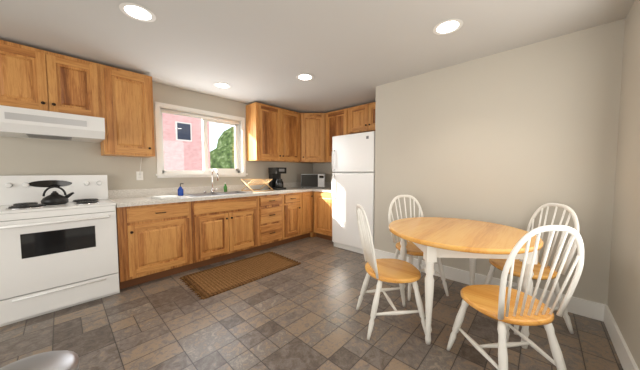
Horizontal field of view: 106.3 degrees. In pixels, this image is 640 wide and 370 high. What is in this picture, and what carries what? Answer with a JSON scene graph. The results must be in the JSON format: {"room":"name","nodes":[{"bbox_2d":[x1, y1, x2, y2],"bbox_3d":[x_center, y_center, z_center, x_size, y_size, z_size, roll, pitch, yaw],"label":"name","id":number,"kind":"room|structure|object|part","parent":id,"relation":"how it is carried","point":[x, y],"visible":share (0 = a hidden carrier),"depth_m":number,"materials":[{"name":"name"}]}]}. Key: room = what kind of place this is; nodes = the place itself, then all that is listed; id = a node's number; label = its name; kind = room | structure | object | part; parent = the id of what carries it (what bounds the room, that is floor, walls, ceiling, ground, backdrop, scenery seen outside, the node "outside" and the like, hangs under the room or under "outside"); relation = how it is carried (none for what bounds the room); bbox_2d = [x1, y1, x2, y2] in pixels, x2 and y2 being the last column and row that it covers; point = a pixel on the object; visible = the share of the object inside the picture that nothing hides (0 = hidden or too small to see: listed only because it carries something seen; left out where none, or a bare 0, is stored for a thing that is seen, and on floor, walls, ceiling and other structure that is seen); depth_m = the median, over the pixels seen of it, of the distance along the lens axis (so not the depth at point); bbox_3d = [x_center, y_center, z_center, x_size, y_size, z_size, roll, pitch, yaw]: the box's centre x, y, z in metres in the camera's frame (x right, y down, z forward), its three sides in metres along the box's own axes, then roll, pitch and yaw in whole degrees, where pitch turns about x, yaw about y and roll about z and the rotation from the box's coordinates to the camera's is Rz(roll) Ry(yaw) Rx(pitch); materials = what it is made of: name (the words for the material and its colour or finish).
{"room":"kitchen","nodes":[
{"label":"kitchen","id":0,"kind":"room"},
{"bbox_2d":[0,82,312,189],"bbox_3d":[-2.838,-0.104,2.530,0.150,2.380,7.930,3,4,43],"label":"wall","id":1,"kind":"structure","parent":0,"point":[24,156],"depth_m":2.93,"materials":[{"name":"paint"}]},
{"bbox_2d":[0,40,103,117],"bbox_3d":[-2.650,-0.959,2.337,0.330,0.580,0.750,3,4,43],"label":"upper cabinet","id":2,"kind":"object","parent":1,"relation":"attached to","point":[30,78],"depth_m":2.24,"materials":[{"name":"brown wood"}]},
{"bbox_2d":[0,105,104,142],"bbox_3d":[-2.586,-0.558,2.299,0.503,0.209,0.740,3,4,43],"label":"range hood","id":3,"kind":"object","parent":2,"relation":"attached to","point":[17,122],"visible":1,"depth_m":2.16,"materials":[{"name":"white metal"}]},
{"bbox_2d":[100,65,154,156],"bbox_3d":[-2.240,-0.806,2.788,0.330,0.935,0.456,3,4,43],"label":"upper cabinet","id":4,"kind":"object","parent":1,"relation":"attached to","point":[128,95],"depth_m":2.67,"materials":[{"name":"brown wood"}]},
{"bbox_2d":[136,171,142,179],"bbox_3d":[-2.271,-0.115,3.025,0.011,0.110,0.070,3,4,43],"label":"electrical outlet plate","id":5,"kind":"object","parent":1,"relation":"attached to","point":[139,175],"visible":0.4,"depth_m":3.01,"materials":[{"name":"white plastic"}]},
{"bbox_2d":[154,102,247,177],"bbox_3d":[-1.750,-0.615,3.644,0.200,0.990,1.320,3,4,43],"label":"window","id":6,"kind":"structure","parent":1,"relation":"in","point":[237,122],"depth_m":3.63,"materials":[{"name":"white"}]},
{"bbox_2d":[108,182,311,199],"bbox_3d":[-1.316,0.044,4.058,0.020,0.100,3.426,3,4,43],"label":"backsplash","id":7,"kind":"structure","parent":1,"relation":"attached to","point":[112,194],"depth_m":3.28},
{"bbox_2d":[246,102,303,162],"bbox_3d":[-0.770,-0.892,4.334,0.384,0.930,1.025,3,4,43],"label":"upper cabinet","id":8,"kind":"object","parent":1,"relation":"attached to","point":[273,134],"depth_m":4.11,"materials":[{"name":"brown wood"}]},
{"bbox_2d":[0,237,622,369],"bbox_3d":[-1.314,1.189,1.119,4.410,0.060,8.030,3,4,43],"label":"floor","id":9,"kind":"structure","parent":0,"point":[305,314],"depth_m":1.85,"materials":[{"name":"tile"}]},
{"bbox_2d":[0,350,78,369],"bbox_3d":[-1.043,0.908,0.846,0.292,0.530,0.292,3,4,43],"label":"trash can","id":10,"kind":"object","parent":9,"relation":"on","point":[60,360],"visible":1,"depth_m":0.89,"materials":[{"name":"silver metal"}]},
{"bbox_2d":[0,175,119,326],"bbox_3d":[-2.479,0.504,2.299,0.702,1.190,0.760,3,4,43],"label":"stove","id":11,"kind":"object","parent":9,"relation":"on","point":[58,244],"visible":1,"depth_m":2.14,"materials":[{"name":"white enameled metal"},{"name":"black glass"}]},
{"bbox_2d":[40,186,74,205],"bbox_3d":[-2.510,0.095,2.299,0.180,0.173,0.221,3,4,43],"label":"kettle","id":12,"kind":"object","parent":11,"relation":"on","point":[54,198],"depth_m":2.26,"materials":[{"name":"black metal"}]},
{"bbox_2d":[116,200,191,288],"bbox_3d":[-2.017,0.633,2.881,0.630,0.869,0.690,3,4,43],"label":"base cabinet","id":13,"kind":"object","parent":9,"relation":"on","point":[191,228],"depth_m":2.63,"materials":[{"name":"brown wood"}]},
{"bbox_2d":[111,188,311,207],"bbox_3d":[-1.087,0.125,3.850,0.645,0.040,3.426,3,4,43],"label":"countertop","id":14,"kind":"structure","parent":13,"relation":"on","point":[125,201],"depth_m":2.83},
{"bbox_2d":[150,195,180,199],"bbox_3d":[-1.845,0.144,2.872,0.300,0.022,0.220,2,4,35],"label":"cloth","id":15,"kind":"object","parent":14,"relation":"on","point":[165,197],"visible":0.98,"depth_m":2.83,"materials":[{"name":"white fabric"}]},
{"bbox_2d":[178,183,183,195],"bbox_3d":[-1.834,0.058,3.160,0.068,0.163,0.070,3,4,43],"label":"soap bottle","id":16,"kind":"object","parent":14,"relation":"on","point":[180,191],"visible":1,"depth_m":3.14,"materials":[{"name":"blue plastic"}]},
{"bbox_2d":[203,168,218,193],"bbox_3d":[-1.548,-0.059,3.488,0.216,0.355,0.215,3,4,43],"label":"faucet","id":17,"kind":"object","parent":14,"relation":"on","point":[212,191],"depth_m":3.53,"materials":[{"name":"silver metal"}]},
{"bbox_2d":[181,191,253,209],"bbox_3d":[-1.449,0.209,3.436,0.480,0.176,0.820,3,4,43],"label":"sink","id":18,"kind":"object","parent":14,"relation":"in","point":[212,193],"depth_m":3.43,"materials":[{"name":"silver metal"}]},
{"bbox_2d":[241,179,272,191],"bbox_3d":[-1.023,-0.002,3.917,0.356,0.196,0.440,2,4,35],"label":"dish rack","id":19,"kind":"object","parent":14,"relation":"on","point":[260,180],"visible":1,"depth_m":3.88,"materials":[{"name":"brown wood"}]},
{"bbox_2d":[268,167,285,189],"bbox_3d":[-0.758,-0.115,4.274,0.255,0.389,0.219,3,4,43],"label":"coffee maker","id":20,"kind":"object","parent":14,"relation":"on","point":[276,182],"visible":1,"depth_m":4.22,"materials":[{"name":"black plastic"}]},
{"bbox_2d":[301,174,324,187],"bbox_3d":[-0.136,-0.086,4.845,0.460,0.270,0.349,0,3,2],"label":"microwave","id":21,"kind":"object","parent":14,"relation":"on","point":[312,180],"visible":0.98,"depth_m":4.67,"materials":[{"name":"silver metal"}]},
{"bbox_2d":[172,188,259,268],"bbox_3d":[-1.465,0.580,3.473,0.634,0.911,0.932,3,4,43],"label":"base cabinet","id":22,"kind":"object","parent":9,"relation":"on","point":[225,225],"depth_m":3.23,"materials":[{"name":"brown wood"}]},
{"bbox_2d":[179,252,300,299],"bbox_3d":[-0.933,1.055,2.983,0.690,0.012,1.290,3,4,44],"label":"rug","id":23,"kind":"object","parent":9,"relation":"on","point":[208,283],"visible":1,"depth_m":2.86,"materials":[{"name":"wicker"}]},
{"bbox_2d":[260,196,283,249],"bbox_3d":[-0.988,0.573,3.991,0.630,0.869,0.475,3,4,43],"label":"base cabinet","id":24,"kind":"object","parent":9,"relation":"on","point":[271,207],"depth_m":3.78,"materials":[{"name":"brown wood"}]},
{"bbox_2d":[284,192,303,243],"bbox_3d":[-0.691,0.555,4.311,0.630,0.869,0.399,3,4,43],"label":"base cabinet","id":25,"kind":"object","parent":9,"relation":"on","point":[293,201],"depth_m":4.12,"materials":[{"name":"brown wood"}]},
{"bbox_2d":[304,192,311,237],"bbox_3d":[-0.456,0.542,4.565,0.630,0.869,0.294,3,4,43],"label":"base cabinet","id":26,"kind":"object","parent":9,"relation":"on","point":[307,195],"depth_m":4.37,"materials":[{"name":"brown wood"}]},
{"bbox_2d":[312,192,331,240],"bbox_3d":[0.269,0.545,4.470,0.603,0.869,0.708,3,4,43],"label":"base cabinet","id":27,"kind":"object","parent":9,"relation":"on","point":[321,201],"depth_m":4.30,"materials":[{"name":"brown wood"}]},
{"bbox_2d":[312,188,331,191],"bbox_3d":[0.303,0.091,4.454,0.572,0.040,0.650,3,4,43],"label":"countertop","id":28,"kind":"structure","parent":27,"relation":"on","point":[313,189],"depth_m":4.32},
{"bbox_2d":[332,131,374,253],"bbox_3d":[0.718,0.114,3.904,0.770,1.790,0.843,3,4,43],"label":"fridge","id":29,"kind":"object","parent":9,"relation":"on","point":[353,169],"visible":0.71,"depth_m":3.64,"materials":[{"name":"white metal"}]},
{"bbox_3d":[0.436,-0.235,3.617,0.638,0.942,0.068,3,4,43],"label":"handle","id":30,"kind":"part","parent":29,"relation":"part of","materials":[{"name":"white plastic"}]},
{"bbox_2d":[356,204,425,339],"bbox_3d":[0.544,0.634,1.923,0.482,0.964,0.441,0,3,-3],"label":"chair","id":31,"kind":"object","parent":9,"relation":"on","point":[398,271],"visible":1,"depth_m":1.82,"materials":[{"name":"white wood"}]},
{"bbox_2d":[388,195,448,300],"bbox_3d":[1.002,0.602,2.519,0.441,0.964,0.482,-1,3,-12],"label":"chair","id":32,"kind":"object","parent":9,"relation":"on","point":[412,248],"visible":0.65,"depth_m":2.58,"materials":[{"name":"white wood"}]},
{"bbox_2d":[388,217,543,348],"bbox_3d":[1.113,0.734,1.990,1.060,0.750,1.060,3,4,43],"label":"table","id":33,"kind":"object","parent":9,"relation":"on","point":[432,238],"visible":0.85,"depth_m":1.68,"materials":[{"name":"white wood"}]},
{"bbox_2d":[447,225,583,369],"bbox_3d":[1.105,0.660,1.406,0.441,0.964,0.482,0,3,-5],"label":"chair","id":34,"kind":"object","parent":9,"relation":"on","point":[505,306],"visible":1,"depth_m":1.26,"materials":[{"name":"white wood"}]},
{"bbox_2d":[484,203,579,334],"bbox_3d":[1.695,0.630,1.977,0.482,0.964,0.441,0,3,1],"label":"chair","id":35,"kind":"object","parent":9,"relation":"on","point":[499,264],"visible":0.44,"depth_m":1.88,"materials":[{"name":"white wood"}]},
{"bbox_2d":[0,0,634,112],"bbox_3d":[-1.319,-1.247,0.991,4.410,0.060,8.030,3,4,43],"label":"ceiling","id":36,"kind":"structure","parent":0,"point":[348,53],"depth_m":2.07,"materials":[{"name":"paint"}]},
{"bbox_2d":[119,3,155,21],"bbox_3d":[-1.323,-1.254,1.746,0.216,0.006,0.216,3,4,43],"label":"recessed light","id":37,"kind":"object","parent":36,"relation":"in","point":[137,12],"visible":1,"depth_m":1.74,"materials":[{"name":"white"}]},
{"bbox_2d":[214,82,230,87],"bbox_3d":[-1.305,-1.330,3.205,0.216,0.006,0.216,3,4,43],"label":"recessed light","id":38,"kind":"object","parent":36,"relation":"in","point":[220,85],"visible":1,"depth_m":3.20,"materials":[{"name":"white"}]},
{"bbox_2d":[296,74,313,80],"bbox_3d":[-0.183,-1.318,2.931,0.216,0.006,0.216,3,4,43],"label":"recessed light","id":39,"kind":"object","parent":36,"relation":"in","point":[305,77],"visible":1,"depth_m":2.94,"materials":[{"name":"white"}]},
{"bbox_2d":[433,19,462,34],"bbox_3d":[1.023,-1.267,1.924,0.216,0.006,0.216,3,4,43],"label":"recessed light","id":40,"kind":"object","parent":36,"relation":"in","point":[448,26],"visible":1,"depth_m":1.91,"materials":[{"name":"white plastic"}]},
{"bbox_2d":[313,163,334,181],"bbox_3d":[0.618,-0.221,4.663,2.020,2.380,0.100,3,4,43],"label":"wall","id":41,"kind":"structure","parent":0,"point":[323,168],"depth_m":5.07,"materials":[{"name":"paint"}]},
{"bbox_2d":[304,113,323,162],"bbox_3d":[-0.140,-0.918,4.814,0.645,0.930,0.645,3,4,43],"label":"upper cabinet","id":42,"kind":"object","parent":41,"relation":"attached to","point":[313,122],"depth_m":4.58,"materials":[{"name":"brown wood"}]},
{"bbox_2d":[312,182,331,187],"bbox_3d":[0.287,-0.002,4.893,1.197,0.100,0.020,3,4,43],"label":"backsplash","id":43,"kind":"structure","parent":41,"relation":"attached to","point":[327,185],"depth_m":4.95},
{"bbox_2d":[324,108,347,162],"bbox_3d":[0.366,-0.904,4.526,0.600,0.930,0.380,3,4,43],"label":"upper cabinet","id":44,"kind":"object","parent":41,"relation":"attached to","point":[335,122],"depth_m":4.45,"materials":[{"name":"brown wood"}]},
{"bbox_2d":[348,102,375,133],"bbox_3d":[0.902,-1.123,4.051,0.815,0.445,0.330,3,4,43],"label":"upper cabinet","id":45,"kind":"object","parent":41,"relation":"attached to","point":[361,118],"depth_m":4.02,"materials":[{"name":"brown wood"}]},
{"bbox_2d":[374,19,624,304],"bbox_3d":[1.859,-0.134,2.951,2.130,2.380,0.930,3,4,43],"label":"wall","id":46,"kind":"structure","parent":0,"point":[517,137],"depth_m":2.29,"materials":[{"name":"paint"}]},
{"bbox_2d":[374,249,602,320],"bbox_3d":[1.528,1.003,2.673,2.100,0.140,0.016,3,4,43],"label":"baseboard","id":47,"kind":"structure","parent":46,"relation":"attached to","point":[591,309],"depth_m":2.37,"materials":[{"name":"white wood"}]},
{"bbox_2d":[607,0,639,369],"bbox_3d":[-0.017,0.061,-0.711,0.100,2.380,7.000,3,4,43],"label":"wall","id":48,"kind":"structure","parent":0,"point":[623,303],"depth_m":1.60,"materials":[{"name":"paint"}]},
{"bbox_2d":[602,304,638,369],"bbox_3d":[-0.058,1.178,-0.613,0.016,0.140,7.000,3,4,43],"label":"baseboard","id":49,"kind":"structure","parent":48,"relation":"attached to","point":[627,361],"depth_m":1.59,"materials":[{"name":"white wood"}]},
{"label":"outside","id":50,"kind":"structure","parent":0,"visible":0},
{"bbox_2d":[162,113,209,169],"bbox_3d":[-4.849,-0.073,7.174,8.600,3.840,14.000,3,4,43],"label":"building","id":51,"kind":"structure","parent":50,"point":[177,137],"depth_m":6.08,"materials":[{"name":"brick"}]},
{"bbox_2d":[210,126,234,168],"bbox_3d":[-2.764,-0.729,7.590,1.850,2.400,2.365,3,4,43],"label":"tree","id":52,"kind":"object","parent":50,"point":[221,143],"depth_m":6.79,"materials":[{"name":"green plant"}]}
]}

